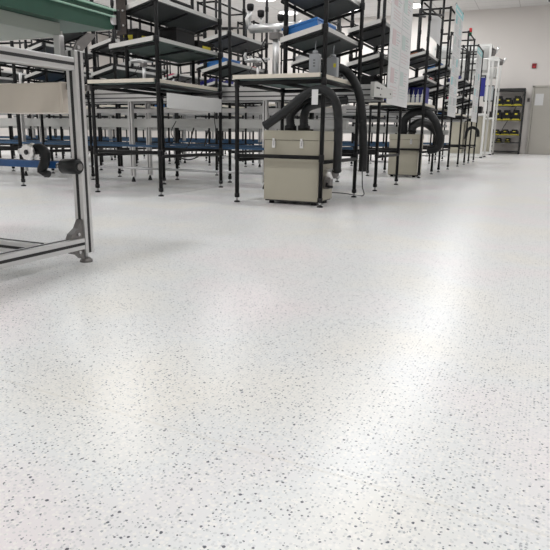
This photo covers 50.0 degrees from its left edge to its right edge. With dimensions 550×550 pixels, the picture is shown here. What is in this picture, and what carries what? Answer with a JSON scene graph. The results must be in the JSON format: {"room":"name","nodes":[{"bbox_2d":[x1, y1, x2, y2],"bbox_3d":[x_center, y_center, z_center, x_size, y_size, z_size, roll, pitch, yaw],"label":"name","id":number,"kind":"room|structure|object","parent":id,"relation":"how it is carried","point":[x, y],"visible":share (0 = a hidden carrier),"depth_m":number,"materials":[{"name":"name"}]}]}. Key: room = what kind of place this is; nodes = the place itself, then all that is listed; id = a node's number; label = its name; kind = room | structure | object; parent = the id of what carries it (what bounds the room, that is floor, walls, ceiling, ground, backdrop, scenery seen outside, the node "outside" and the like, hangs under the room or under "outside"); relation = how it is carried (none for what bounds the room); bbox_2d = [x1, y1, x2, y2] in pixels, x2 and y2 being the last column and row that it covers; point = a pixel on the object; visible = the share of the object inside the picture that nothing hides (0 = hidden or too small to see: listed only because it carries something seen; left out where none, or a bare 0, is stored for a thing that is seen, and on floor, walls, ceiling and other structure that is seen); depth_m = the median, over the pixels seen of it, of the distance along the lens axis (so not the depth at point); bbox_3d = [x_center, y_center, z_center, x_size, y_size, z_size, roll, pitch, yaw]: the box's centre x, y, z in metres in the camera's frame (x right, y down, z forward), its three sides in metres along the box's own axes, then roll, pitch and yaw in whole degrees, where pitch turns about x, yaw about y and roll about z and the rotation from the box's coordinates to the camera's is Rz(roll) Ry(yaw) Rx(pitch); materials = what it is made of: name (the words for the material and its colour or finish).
{"room":"factory assembly floor","nodes":[
{"label":"factory assembly floor","id":0,"kind":"room"},
{"bbox_2d":[0,31,112,140],"bbox_3d":[-12.306,-5.155,13.416,0.200,4.400,26.220,7,15,23],"label":"wall","id":1,"kind":"structure","parent":0,"point":[103,60],"depth_m":22.39,"materials":[{"name":"paint"}]},
{"bbox_2d":[0,145,549,549],"bbox_3d":[-1.540,-1.674,9.232,23.900,0.120,26.220,7,15,23],"label":"floor","id":2,"kind":"structure","parent":0,"point":[370,371],"depth_m":1.24,"materials":[{"name":"plastic"}]},
{"bbox_2d":[0,63,17,144],"bbox_3d":[-3.884,-2.474,7.562,0.661,2.136,0.872,7,15,23],"label":"workbench","id":3,"kind":"object","parent":2,"relation":"on","point":[2,79],"visible":0.07,"depth_m":7.74,"materials":[{"name":"black metal"}]},
{"bbox_2d":[0,77,12,83],"bbox_3d":[-3.741,-2.469,7.500,0.313,0.132,0.867,7,15,23],"label":"tray","id":4,"kind":"object","parent":3,"relation":"on","point":[2,79],"depth_m":7.72,"materials":[{"name":"metal"}]},
{"bbox_2d":[0,40,40,158],"bbox_3d":[-4.591,-3.042,9.915,0.661,2.136,0.902,7,15,23],"label":"workbench","id":5,"kind":"object","parent":2,"relation":"on","point":[8,74],"visible":0.23,"depth_m":9.96,"materials":[{"name":"black metal"}]},
{"bbox_2d":[1,70,26,81],"bbox_3d":[-4.444,-3.300,9.790,0.313,0.132,0.897,7,15,23],"label":"tray","id":6,"kind":"object","parent":5,"relation":"on","point":[8,74],"depth_m":9.79,"materials":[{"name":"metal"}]},
{"bbox_2d":[0,32,94,185],"bbox_3d":[-2.286,-1.941,5.420,0.671,2.136,0.942,7,15,23],"label":"workbench","id":7,"kind":"object","parent":2,"relation":"on","point":[68,37],"visible":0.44,"depth_m":5.64,"materials":[{"name":"black metal"}]},
{"bbox_2d":[0,59,85,74],"bbox_3d":[-2.138,-1.935,5.355,0.313,0.132,0.937,7,15,23],"label":"tray","id":8,"kind":"object","parent":7,"relation":"on","point":[63,72],"depth_m":5.48,"materials":[{"name":"metal"}]},
{"bbox_2d":[30,32,82,43],"bbox_3d":[-2.134,-2.198,5.293,0.313,0.132,0.937,7,15,23],"label":"tray","id":9,"kind":"object","parent":7,"relation":"on","point":[68,37],"depth_m":5.62,"materials":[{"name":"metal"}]},
{"bbox_2d":[27,68,67,148],"bbox_3d":[-5.226,-3.961,13.746,0.661,2.136,0.902,7,15,23],"label":"workbench","id":10,"kind":"object","parent":2,"relation":"on","point":[55,116],"visible":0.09,"depth_m":13.71,"materials":[{"name":"black metal"}]},
{"bbox_2d":[0,33,95,268],"bbox_3d":[-1.324,-0.366,1.738,0.907,0.800,1.373,7,15,23],"label":"stand","id":11,"kind":"object","parent":2,"relation":"on","point":[78,242],"visible":1,"depth_m":2.03,"materials":[{"name":"silver"}]},
{"bbox_2d":[17,143,50,177],"bbox_3d":[-0.857,-0.408,2.092,0.131,0.120,0.065,7,15,23],"label":"joint","id":12,"kind":"object","parent":11,"relation":"on","point":[30,151],"visible":1,"depth_m":2.07,"materials":[{"name":"plastic"}]},
{"bbox_2d":[0,82,89,113],"bbox_3d":[-0.849,-0.649,2.170,0.358,0.106,0.112,7,15,23],"label":"panel","id":13,"kind":"object","parent":11,"relation":"hanging from","point":[51,97],"visible":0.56,"depth_m":2.12,"materials":[{"name":"metal"}]},
{"bbox_2d":[0,0,120,40],"bbox_3d":[-1.347,-0.781,1.550,0.864,0.131,1.845,7,15,23],"label":"conveyor","id":14,"kind":"object","parent":11,"relation":"on","point":[19,19],"visible":0.97,"depth_m":1.97,"materials":[{"name":"green"}]},
{"bbox_2d":[56,159,83,173],"bbox_3d":[-0.720,-0.379,2.058,0.102,0.052,0.052,7,15,23],"label":"clamp","id":15,"kind":"object","parent":11,"relation":"attached to","point":[65,166],"visible":1,"depth_m":2.04,"materials":[{"name":"rubber"}]},
{"bbox_2d":[0,158,58,168],"bbox_3d":[-0.999,-0.421,2.206,0.550,0.028,0.024,7,15,23],"label":"bar","id":16,"kind":"object","parent":15,"relation":"attached to","point":[3,162],"visible":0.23,"depth_m":2.16,"materials":[{"name":"blue"}]},
{"bbox_2d":[7,0,102,172],"bbox_3d":[-2.653,-2.327,7.026,0.661,2.136,0.872,7,15,23],"label":"workbench","id":17,"kind":"object","parent":2,"relation":"on","point":[44,47],"visible":0.3,"depth_m":6.78,"materials":[{"name":"black metal"}]},
{"bbox_2d":[25,69,92,84],"bbox_3d":[-2.510,-2.323,6.964,0.313,0.132,0.867,7,15,23],"label":"tray","id":18,"kind":"object","parent":17,"relation":"on","point":[43,76],"depth_m":6.73,"materials":[{"name":"metal"}]},
{"bbox_2d":[27,42,92,59],"bbox_3d":[-2.506,-2.585,6.902,0.313,0.132,0.867,7,15,23],"label":"tray","id":19,"kind":"object","parent":17,"relation":"on","point":[44,47],"depth_m":6.57,"materials":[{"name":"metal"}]},
{"bbox_2d":[28,40,88,157],"bbox_3d":[-4.161,-3.346,11.222,0.661,2.136,0.902,7,15,23],"label":"workbench","id":20,"kind":"object","parent":2,"relation":"on","point":[48,40],"visible":0.16,"depth_m":11.08,"materials":[{"name":"black metal"}]},
{"bbox_2d":[29,39,97,159],"bbox_3d":[-3.360,-2.891,9.357,0.661,2.136,0.902,7,15,23],"label":"workbench","id":21,"kind":"object","parent":2,"relation":"on","point":[90,72],"visible":0.07,"depth_m":9.35,"materials":[{"name":"black metal"}]},
{"bbox_2d":[87,51,127,148],"bbox_3d":[-3.859,-3.799,13.151,0.661,2.136,0.902,7,15,23],"label":"workbench","id":22,"kind":"object","parent":2,"relation":"on","point":[102,116],"visible":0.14,"depth_m":13.11,"materials":[{"name":"black metal"}]},
{"bbox_2d":[88,31,144,159],"bbox_3d":[-2.921,-3.199,10.682,0.661,2.136,0.902,7,15,23],"label":"workbench","id":23,"kind":"object","parent":2,"relation":"on","point":[108,32],"visible":0.13,"depth_m":10.16,"materials":[{"name":"black metal"}]},
{"bbox_2d":[88,0,161,176],"bbox_3d":[-1.788,-2.224,6.649,0.661,2.136,0.872,7,15,23],"label":"workbench","id":24,"kind":"object","parent":2,"relation":"on","point":[112,72],"visible":0.37,"depth_m":6.35,"materials":[{"name":"black metal"}]},
{"bbox_2d":[96,63,124,70],"bbox_3d":[-1.770,-2.212,6.378,0.219,0.124,0.252,7,15,23],"label":"bin","id":25,"kind":"object","parent":24,"relation":"in","point":[109,64],"visible":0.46,"depth_m":6.28,"materials":[{"name":"black plastic"}]},
{"bbox_2d":[89,38,147,59],"bbox_3d":[-1.640,-2.483,6.524,0.313,0.132,0.867,7,15,23],"label":"shelf","id":26,"kind":"object","parent":24,"relation":"on","point":[103,46],"depth_m":6.19,"materials":[{"name":"metal"}]},
{"bbox_2d":[91,66,155,79],"bbox_3d":[-1.644,-2.220,6.587,0.313,0.132,0.867,7,15,23],"label":"shelf","id":27,"kind":"object","parent":24,"relation":"on","point":[112,72],"depth_m":6.36,"materials":[{"name":"metal"}]},
{"bbox_2d":[99,15,170,165],"bbox_3d":[-2.112,-2.748,8.835,0.661,2.136,0.902,7,15,23],"label":"workbench","id":28,"kind":"object","parent":2,"relation":"on","point":[149,69],"visible":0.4,"depth_m":8.71,"materials":[{"name":"black metal"}]},
{"bbox_2d":[129,63,165,74],"bbox_3d":[-1.965,-3.006,8.710,0.313,0.132,0.897,7,15,23],"label":"tray","id":29,"kind":"object","parent":28,"relation":"on","point":[150,69],"depth_m":8.67,"materials":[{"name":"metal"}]},
{"bbox_2d":[87,0,222,196],"bbox_3d":[-0.937,-1.764,4.762,0.654,2.136,0.972,7,15,23],"label":"workbench","id":30,"kind":"object","parent":2,"relation":"on","point":[166,13],"visible":0.99,"depth_m":4.62,"materials":[{"name":"black metal"}]},
{"bbox_2d":[116,0,126,34],"bbox_3d":[-1.111,-1.942,4.237,0.085,0.400,0.014,7,15,23],"label":"plate","id":31,"kind":"object","parent":30,"relation":"attached to","point":[120,4],"visible":0.73,"depth_m":4.25,"materials":[{"name":"brown metal"}]},
{"bbox_2d":[120,28,153,41],"bbox_3d":[-1.043,-1.784,4.474,0.172,0.120,0.232,7,15,23],"label":"bin","id":32,"kind":"object","parent":30,"relation":"on","point":[134,33],"visible":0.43,"depth_m":4.37,"materials":[{"name":"black plastic"}]},
{"bbox_2d":[109,35,217,66],"bbox_3d":[-0.851,-1.780,4.721,0.422,0.104,0.967,7,15,23],"label":"shelf","id":33,"kind":"object","parent":30,"relation":"on","point":[149,46],"depth_m":4.60,"materials":[{"name":"metal"}]},
{"bbox_2d":[126,0,217,34],"bbox_3d":[-0.797,-2.023,4.640,0.313,0.132,0.967,7,15,23],"label":"shelf","id":34,"kind":"object","parent":30,"relation":"on","point":[168,13],"depth_m":4.55,"materials":[{"name":"metal"}]},
{"bbox_2d":[159,27,194,52],"bbox_3d":[-0.768,-1.849,4.647,0.162,0.150,0.272,7,15,23],"label":"bin","id":35,"kind":"object","parent":30,"relation":"on","point":[177,34],"visible":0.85,"depth_m":4.54,"materials":[{"name":"black plastic"}]},
{"bbox_2d":[194,40,213,56],"bbox_3d":[-0.641,-1.888,4.928,0.162,0.100,0.252,7,15,23],"label":"bin","id":36,"kind":"object","parent":30,"relation":"on","point":[201,44],"visible":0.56,"depth_m":4.87,"materials":[{"name":"black plastic"}]},
{"bbox_2d":[137,61,182,153],"bbox_3d":[-2.492,-3.636,12.555,0.661,2.136,0.902,7,15,23],"label":"workbench","id":37,"kind":"object","parent":2,"relation":"on","point":[152,116],"visible":0.12,"depth_m":12.64,"materials":[{"name":"black metal"}]},
{"bbox_2d":[162,33,207,161],"bbox_3d":[-1.682,-3.051,10.142,0.661,2.136,0.902,7,15,23],"label":"workbench","id":38,"kind":"object","parent":2,"relation":"on","point":[181,77],"visible":0.17,"depth_m":9.86,"materials":[{"name":"black metal"}]},
{"bbox_2d":[162,74,203,84],"bbox_3d":[-1.535,-3.309,10.017,0.313,0.132,0.897,7,15,23],"label":"tray","id":39,"kind":"object","parent":38,"relation":"on","point":[181,77],"depth_m":9.84,"materials":[{"name":"metal"}]},
{"bbox_2d":[0,82,392,188],"bbox_3d":[-2.884,-1.558,6.487,8.254,0.880,0.600,7,15,23],"label":"conveyor","id":40,"kind":"object","parent":2,"relation":"on","point":[375,91],"visible":0.59,"depth_m":5.52,"materials":[{"name":"metal"}]},
{"bbox_2d":[129,53,154,77],"bbox_3d":[-1.267,-1.969,5.650,0.304,0.384,0.080,7,15,23],"label":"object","id":41,"kind":"object","parent":40,"relation":"on","point":[143,63],"visible":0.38,"depth_m":5.63,"materials":[{"name":"metal"}]},
{"bbox_2d":[178,128,208,159],"bbox_3d":[-0.749,-1.197,5.386,0.314,0.293,0.048,5,14,15],"label":"cable","id":42,"kind":"object","parent":40,"relation":"hanging from","point":[193,128],"visible":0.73,"depth_m":5.38,"materials":[{"name":"black plastic"}]},
{"bbox_2d":[243,49,270,73],"bbox_3d":[-0.160,-1.822,5.205,0.266,0.336,0.070,7,15,23],"label":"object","id":43,"kind":"object","parent":40,"relation":"on","point":[257,60],"visible":0.74,"depth_m":5.19,"materials":[{"name":"metal"}]},
{"bbox_2d":[245,3,302,85],"bbox_3d":[-0.011,-1.972,5.067,0.550,0.696,0.145,7,15,23],"label":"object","id":44,"kind":"object","parent":40,"relation":"on","point":[274,29],"visible":0.74,"depth_m":5.05,"materials":[{"name":"metal"}]},
{"bbox_2d":[177,0,246,167],"bbox_3d":[-0.881,-2.597,8.277,0.661,2.136,0.902,7,15,23],"label":"workbench","id":45,"kind":"object","parent":2,"relation":"on","point":[199,66],"visible":0.34,"depth_m":8.05,"materials":[{"name":"black metal"}]},
{"bbox_2d":[202,81,242,86],"bbox_3d":[-0.738,-2.592,8.214,0.313,0.132,0.897,7,15,23],"label":"tray","id":46,"kind":"object","parent":45,"relation":"on","point":[215,83],"depth_m":7.80,"materials":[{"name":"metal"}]},
{"bbox_2d":[0,104,437,166],"bbox_3d":[-2.501,-2.354,9.870,10.094,0.880,0.600,7,15,23],"label":"conveyor","id":47,"kind":"object","parent":2,"relation":"on","point":[350,110],"visible":0.3,"depth_m":9.00,"materials":[{"name":"metal"}]},
{"bbox_2d":[195,47,243,155],"bbox_3d":[-1.125,-3.474,11.960,0.661,2.136,0.902,7,15,23],"label":"workbench","id":48,"kind":"object","parent":2,"relation":"on","point":[201,116],"visible":0.12,"depth_m":11.83,"materials":[{"name":"black metal"}]},
{"bbox_2d":[174,0,268,182],"bbox_3d":[-0.548,-2.077,6.109,0.661,2.136,0.872,7,15,23],"label":"workbench","id":49,"kind":"object","parent":2,"relation":"on","point":[231,42],"visible":0.44,"depth_m":5.94,"materials":[{"name":"black metal"}]},
{"bbox_2d":[207,57,239,66],"bbox_3d":[-0.513,-2.070,5.851,0.219,0.124,0.352,7,15,23],"label":"bin","id":50,"kind":"object","parent":49,"relation":"in","point":[211,63],"visible":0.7,"depth_m":5.71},
{"bbox_2d":[201,61,264,81],"bbox_3d":[-0.405,-2.073,6.047,0.313,0.132,0.867,7,15,23],"label":"shelf","id":51,"kind":"object","parent":49,"relation":"on","point":[229,68],"depth_m":5.85,"materials":[{"name":"metal"}]},
{"bbox_2d":[201,30,264,56],"bbox_3d":[-0.401,-2.335,5.984,0.313,0.132,0.867,7,15,23],"label":"shelf","id":52,"kind":"object","parent":49,"relation":"on","point":[237,43],"depth_m":5.92,"materials":[{"name":"metal"}]},
{"bbox_2d":[13,114,466,156],"bbox_3d":[-1.559,-3.103,13.089,11.094,0.880,0.600,7,15,23],"label":"conveyor","id":53,"kind":"object","parent":2,"relation":"on","point":[425,132],"visible":0.16,"depth_m":12.32,"materials":[{"name":"metal"}]},
{"bbox_2d":[224,55,264,155],"bbox_3d":[-0.654,-3.798,13.355,0.661,2.136,0.902,7,15,23],"label":"workbench","id":54,"kind":"object","parent":2,"relation":"on","point":[255,105],"visible":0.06,"depth_m":13.08,"materials":[{"name":"black metal"}]},
{"bbox_2d":[218,20,275,164],"bbox_3d":[-0.443,-2.904,9.602,0.661,2.136,0.902,7,15,23],"label":"workbench","id":55,"kind":"object","parent":2,"relation":"on","point":[253,21],"visible":0.17,"depth_m":9.25,"materials":[{"name":"black metal"}]},
{"bbox_2d":[270,48,308,118],"bbox_3d":[0.242,-3.312,11.364,0.661,2.136,0.902,7,15,23],"label":"workbench","id":56,"kind":"object","parent":2,"relation":"on","point":[281,48],"visible":0.05,"depth_m":10.83,"materials":[{"name":"black metal"}]},
{"bbox_2d":[233,0,364,207],"bbox_3d":[0.189,-1.603,4.157,0.665,2.136,0.828,7,15,23],"label":"workbench","id":57,"kind":"object","parent":2,"relation":"on","point":[325,38],"visible":0.76,"depth_m":4.01,"materials":[{"name":"black metal"}]},
{"bbox_2d":[282,17,335,33],"bbox_3d":[0.236,-1.606,3.934,0.260,0.141,0.372,7,15,23],"label":"bin","id":58,"kind":"object","parent":57,"relation":"in","point":[315,21],"visible":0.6,"depth_m":3.76,"materials":[{"name":"plastic"}]},
{"bbox_2d":[309,44,320,72],"bbox_3d":[0.259,-1.401,3.801,0.068,0.203,0.049,7,15,23],"label":"squeeze bottle","id":59,"kind":"object","parent":57,"relation":"on","point":[315,58],"visible":0.83,"depth_m":3.79,"materials":[{"name":"grey"}]},
{"bbox_2d":[280,23,357,57],"bbox_3d":[0.329,-1.606,4.094,0.286,0.117,0.823,7,15,23],"label":"shelf","id":60,"kind":"object","parent":57,"relation":"on","point":[305,40],"depth_m":3.95,"materials":[{"name":"metal"}]},
{"bbox_2d":[289,0,359,19],"bbox_3d":[0.333,-1.869,4.032,0.286,0.117,0.823,7,15,23],"label":"tray","id":61,"kind":"object","parent":57,"relation":"on","point":[338,9],"depth_m":4.16,"materials":[{"name":"metal"}]},
{"bbox_2d":[327,48,338,76],"bbox_3d":[0.391,-1.438,3.968,0.072,0.203,0.051,7,15,23],"label":"squeeze bottle","id":62,"kind":"object","parent":57,"relation":"on","point":[333,61],"visible":0.91,"depth_m":3.95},
{"bbox_2d":[339,63,367,171],"bbox_3d":[0.532,-1.150,4.292,0.316,0.774,0.115,3,13,7],"label":"hose","id":63,"kind":"object","parent":57,"relation":"hanging from","point":[343,69],"visible":0.91,"depth_m":4.24,"materials":[{"name":"plastic"}]},
{"bbox_2d":[264,125,337,205],"bbox_3d":[0.203,-0.770,4.120,0.489,0.532,0.327,7,15,23],"label":"fume extractor","id":64,"kind":"object","parent":2,"relation":"on","point":[289,180],"visible":0.95,"depth_m":4.02,"materials":[{"name":"grey"}]},
{"bbox_2d":[262,85,342,173],"bbox_3d":[0.210,-0.957,3.912,0.532,0.557,0.293,7,15,23],"label":"hose","id":65,"kind":"object","parent":64,"relation":"attached to","point":[326,91],"visible":0.99,"depth_m":3.77,"materials":[{"name":"plastic"}]},
{"bbox_2d":[311,89,317,104],"bbox_3d":[0.249,-1.113,3.687,0.042,0.092,0.002,7,15,23],"label":"paper tag","id":66,"kind":"object","parent":65,"relation":"attached to","point":[314,91],"visible":1,"depth_m":3.69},
{"bbox_2d":[286,95,329,125],"bbox_3d":[0.249,-1.157,4.112,0.351,0.232,0.072,-2,14,-14],"label":"hose","id":67,"kind":"object","parent":64,"relation":"attached to","point":[290,117],"visible":0.48,"depth_m":4.07,"materials":[{"name":"plastic"}]},
{"bbox_2d":[299,95,348,125],"bbox_3d":[0.338,-1.165,4.170,0.441,0.223,0.099,-9,17,-37],"label":"hose","id":68,"kind":"object","parent":64,"relation":"attached to","point":[308,107],"visible":0.65,"depth_m":4.05,"materials":[{"name":"plastic"}]},
{"bbox_2d":[323,168,337,188],"bbox_3d":[0.373,-0.661,4.042,0.094,0.141,0.104,7,15,23],"label":"outlet","id":69,"kind":"object","parent":64,"relation":"attached to","point":[328,176],"depth_m":4.03,"materials":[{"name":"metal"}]},
{"bbox_2d":[268,5,338,140],"bbox_3d":[0.367,-2.454,7.755,0.661,2.136,0.902,7,15,23],"label":"workbench","id":70,"kind":"object","parent":2,"relation":"on","point":[303,63],"visible":0.07,"depth_m":7.38,"materials":[{"name":"black metal"}]},
{"bbox_2d":[291,57,321,72],"bbox_3d":[0.514,-2.712,7.630,0.313,0.132,0.897,7,15,23],"label":"shelf","id":71,"kind":"object","parent":70,"relation":"on","point":[303,63],"depth_m":7.30,"materials":[{"name":"metal"}]},
{"bbox_2d":[296,17,358,165],"bbox_3d":[0.797,-2.757,9.062,0.661,2.136,0.902,7,15,23],"label":"workbench","id":72,"kind":"object","parent":2,"relation":"on","point":[340,26],"visible":0.2,"depth_m":9.15,"materials":[{"name":"black metal"}]},
{"bbox_2d":[309,0,401,190],"bbox_3d":[0.778,-1.895,5.425,0.661,2.136,0.872,7,15,23],"label":"workbench","id":73,"kind":"object","parent":2,"relation":"on","point":[376,33],"visible":0.48,"depth_m":5.15,"materials":[{"name":"black metal"}]},
{"bbox_2d":[346,53,387,76],"bbox_3d":[0.921,-1.890,5.362,0.313,0.132,0.867,7,15,23],"label":"shelf","id":74,"kind":"object","parent":73,"relation":"on","point":[372,65],"depth_m":5.05,"materials":[{"name":"metal"}]},
{"bbox_2d":[347,18,389,49],"bbox_3d":[0.925,-2.153,5.300,0.313,0.132,0.867,7,15,23],"label":"tray","id":75,"kind":"object","parent":73,"relation":"on","point":[374,31],"depth_m":5.09,"materials":[{"name":"metal"}]},
{"bbox_2d":[356,76,383,84],"bbox_3d":[0.822,-1.696,5.252,0.212,0.120,0.312,7,15,23],"label":"bin","id":76,"kind":"object","parent":73,"relation":"on","point":[364,79],"visible":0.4,"depth_m":5.10,"materials":[{"name":"black plastic"}]},
{"bbox_2d":[386,0,413,107],"bbox_3d":[1.132,-2.235,5.277,0.018,1.387,0.820,7,15,23],"label":"poster","id":77,"kind":"object","parent":73,"relation":"attached to","point":[401,10],"visible":0.98,"depth_m":5.30,"materials":[{"name":"paper"}]},
{"bbox_2d":[343,43,388,162],"bbox_3d":[1.609,-3.149,10.768,0.661,2.136,0.902,7,15,23],"label":"workbench","id":78,"kind":"object","parent":2,"relation":"on","point":[367,104],"visible":0.18,"depth_m":10.80,"materials":[{"name":"black metal"}]},
{"bbox_2d":[366,0,445,177],"bbox_3d":[1.598,-2.302,7.197,0.661,2.136,0.902,7,15,23],"label":"workbench","id":79,"kind":"object","parent":2,"relation":"on","point":[423,59],"visible":0.84,"depth_m":7.04,"materials":[{"name":"black metal"}]},
{"bbox_2d":[411,87,429,103],"bbox_3d":[1.758,-2.166,7.142,0.177,0.190,0.232,7,15,23],"label":"bin","id":80,"kind":"object","parent":79,"relation":"on","point":[415,89],"visible":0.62,"depth_m":7.05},
{"bbox_2d":[408,76,436,88],"bbox_3d":[1.742,-2.298,7.135,0.313,0.132,0.897,7,15,23],"label":"shelf","id":81,"kind":"object","parent":79,"relation":"on","point":[422,81],"depth_m":6.95,"materials":[{"name":"metal"}]},
{"bbox_2d":[409,50,437,70],"bbox_3d":[1.746,-2.560,7.072,0.313,0.132,0.897,7,15,23],"label":"shelf","id":82,"kind":"object","parent":79,"relation":"on","point":[422,59],"depth_m":7.02,"materials":[{"name":"metal"}]},
{"bbox_2d":[388,131,423,176],"bbox_3d":[1.576,-1.461,7.116,0.353,0.535,0.312,7,15,23],"label":"fume extractor","id":83,"kind":"object","parent":2,"relation":"on","point":[408,160],"visible":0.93,"depth_m":6.99,"materials":[{"name":"grey"}]},
{"bbox_2d":[408,118,435,144],"bbox_3d":[1.824,-1.741,7.200,0.600,0.334,0.156,-8,16,-34],"label":"hose","id":84,"kind":"object","parent":83,"relation":"attached to","point":[415,124],"visible":0.68,"depth_m":7.07,"materials":[{"name":"plastic"}]},
{"bbox_2d":[401,108,443,153],"bbox_3d":[1.718,-1.694,6.934,0.551,0.535,0.148,10,16,33],"label":"hose","id":85,"kind":"object","parent":83,"relation":"attached to","point":[428,113],"visible":0.91,"depth_m":6.84,"materials":[{"name":"plastic"}]},
{"bbox_2d":[395,6,454,171],"bbox_3d":[2.176,-2.589,8.445,0.661,2.136,0.912,7,15,23],"label":"workbench","id":86,"kind":"object","parent":2,"relation":"on","point":[445,70],"visible":0.47,"depth_m":7.99,"materials":[{"name":"black metal"}]},
{"bbox_2d":[424,2,441,45],"bbox_3d":[1.942,-3.053,7.202,0.018,0.344,1.340,7,15,23],"label":"sheet","id":87,"kind":"object","parent":86,"relation":"hanging from","point":[435,28],"visible":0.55,"depth_m":7.31,"materials":[{"name":"paper"}]},
{"bbox_2d":[422,65,450,80],"bbox_3d":[2.323,-2.848,8.320,0.313,0.132,0.907,7,15,23],"label":"shelf","id":88,"kind":"object","parent":86,"relation":"on","point":[445,70],"depth_m":7.97,"materials":[{"name":"metal"}]},
{"bbox_2d":[429,86,448,99],"bbox_3d":[2.319,-2.585,8.383,0.313,0.132,0.907,7,15,23],"label":"tray","id":89,"kind":"object","parent":86,"relation":"on","point":[443,90],"depth_m":8.01,"materials":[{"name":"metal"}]},
{"bbox_2d":[447,3,463,117],"bbox_3d":[2.544,-2.982,8.313,0.018,1.452,0.760,7,15,23],"label":"poster","id":90,"kind":"object","parent":86,"relation":"attached to","point":[459,15],"visible":1,"depth_m":8.27,"materials":[{"name":"paper"}]},
{"bbox_2d":[423,31,475,165],"bbox_3d":[2.976,-2.987,10.173,0.661,2.136,0.902,7,15,23],"label":"workbench","id":91,"kind":"object","parent":2,"relation":"on","point":[462,83],"visible":0.65,"depth_m":9.86,"materials":[{"name":"black metal"}]},
{"bbox_2d":[445,96,467,104],"bbox_3d":[3.119,-2.982,10.110,0.313,0.132,0.897,7,15,23],"label":"tray","id":92,"kind":"object","parent":91,"relation":"on","point":[460,99],"depth_m":9.77,"materials":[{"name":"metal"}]},
{"bbox_2d":[446,78,469,88],"bbox_3d":[3.123,-3.245,10.048,0.313,0.132,0.897,7,15,23],"label":"shelf","id":93,"kind":"object","parent":91,"relation":"on","point":[462,83],"depth_m":9.71,"materials":[{"name":"metal"}]},
{"bbox_2d":[434,44,483,162],"bbox_3d":[3.595,-3.295,11.510,0.661,2.136,0.912,7,15,23],"label":"workbench","id":94,"kind":"object","parent":2,"relation":"on","point":[460,91],"visible":0.51,"depth_m":11.20,"materials":[{"name":"black metal"}]},
{"bbox_2d":[456,101,472,109],"bbox_3d":[3.738,-3.290,11.447,0.313,0.132,0.907,7,15,23],"label":"tray","id":95,"kind":"object","parent":94,"relation":"on","point":[465,105],"depth_m":11.10,"materials":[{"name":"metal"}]},
{"bbox_2d":[457,86,473,94],"bbox_3d":[3.742,-3.553,11.385,0.313,0.132,0.907,7,15,23],"label":"tray","id":96,"kind":"object","parent":94,"relation":"on","point":[460,92],"depth_m":11.04,"materials":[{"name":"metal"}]},
{"bbox_2d":[471,46,482,122],"bbox_3d":[3.729,-3.494,10.894,0.018,1.292,0.850,7,15,23],"label":"poster","id":97,"kind":"object","parent":94,"relation":"attached to","point":[479,52],"visible":1,"depth_m":10.84,"materials":[{"name":"paper"}]},
{"bbox_2d":[426,43,499,157],"bbox_3d":[4.688,-4.279,14.682,1.520,2.620,0.980,7,15,23],"label":"machine","id":98,"kind":"object","parent":2,"relation":"on","point":[489,49],"visible":0.58,"depth_m":14.34,"materials":[{"name":"white metal"}]},
{"bbox_2d":[441,59,488,73],"bbox_3d":[4.609,-5.115,14.476,1.190,0.260,0.600,7,15,23],"label":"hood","id":99,"kind":"object","parent":98,"relation":"attached to","point":[485,61],"depth_m":14.16,"materials":[{"name":"metal"}]},
{"bbox_2d":[443,57,506,154],"bbox_3d":[5.856,-4.910,17.267,1.520,2.690,0.970,7,15,23],"label":"machine","id":100,"kind":"object","parent":2,"relation":"on","point":[497,61],"visible":0.43,"depth_m":16.84,"materials":[{"name":"white metal"}]},
{"bbox_2d":[459,68,496,79],"bbox_3d":[5.776,-5.808,17.041,1.190,0.260,0.600,7,15,23],"label":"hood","id":101,"kind":"object","parent":100,"relation":"attached to","point":[495,69],"depth_m":16.67,"materials":[{"name":"metal"}]},
{"bbox_2d":[491,88,525,153],"bbox_3d":[7.309,-4.840,18.607,0.940,1.980,0.492,7,15,23],"label":"storage rack","id":102,"kind":"object","parent":2,"relation":"on","point":[501,89],"visible":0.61,"depth_m":18.39,"materials":[{"name":"metal"}]},
{"bbox_2d":[502,110,511,118],"bbox_3d":[7.288,-5.031,18.520,0.250,0.290,0.306,7,15,23],"label":"tool case","id":103,"kind":"object","parent":102,"relation":"on","point":[506,114],"visible":0.94,"depth_m":18.39,"materials":[{"name":"black plastic"}]},
{"bbox_2d":[494,88,525,91],"bbox_3d":[7.324,-5.765,18.388,0.940,0.080,0.492,7,15,23],"label":"shelf","id":104,"kind":"object","parent":102,"relation":"attached to","point":[501,89],"depth_m":18.18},
{"bbox_2d":[511,110,520,119],"bbox_3d":[7.535,-5.002,18.413,0.250,0.290,0.306,7,15,23],"label":"tool case","id":105,"kind":"object","parent":102,"relation":"on","point":[516,114],"visible":0.93,"depth_m":18.29,"materials":[{"name":"black plastic"}]},
{"bbox_2d":[513,96,521,104],"bbox_3d":[7.541,-5.420,18.313,0.250,0.270,0.306,7,15,23],"label":"tool case","id":106,"kind":"object","parent":102,"relation":"on","point":[517,100],"visible":0.94,"depth_m":18.18,"materials":[{"name":"black plastic"}]},
{"bbox_2d":[88,0,549,34],"bbox_3d":[-1.472,-6.072,8.189,23.900,0.120,26.220,7,15,23],"label":"ceiling","id":107,"kind":"structure","parent":0,"point":[370,10],"depth_m":18.45,"materials":[{"name":"tile"}]},
{"bbox_2d":[110,5,549,154],"bbox_3d":[3.845,-6.532,20.268,23.500,4.400,0.200,7,15,23],"label":"wall","id":108,"kind":"structure","parent":0,"point":[522,34],"depth_m":18.64,"materials":[{"name":"paint"}]},
{"bbox_2d":[526,85,549,153],"bbox_3d":[8.512,-4.807,18.328,1.120,2.080,0.110,7,15,23],"label":"door","id":109,"kind":"structure","parent":108,"relation":"in","point":[538,138],"depth_m":18.46,"materials":[{"name":"metal"}]},
{"bbox_2d":[534,94,543,104],"bbox_3d":[8.212,-5.453,18.322,0.240,0.350,0.002,7,15,23],"label":"paper notice","id":110,"kind":"object","parent":109,"relation":"attached to","point":[539,98],"visible":1,"depth_m":18.32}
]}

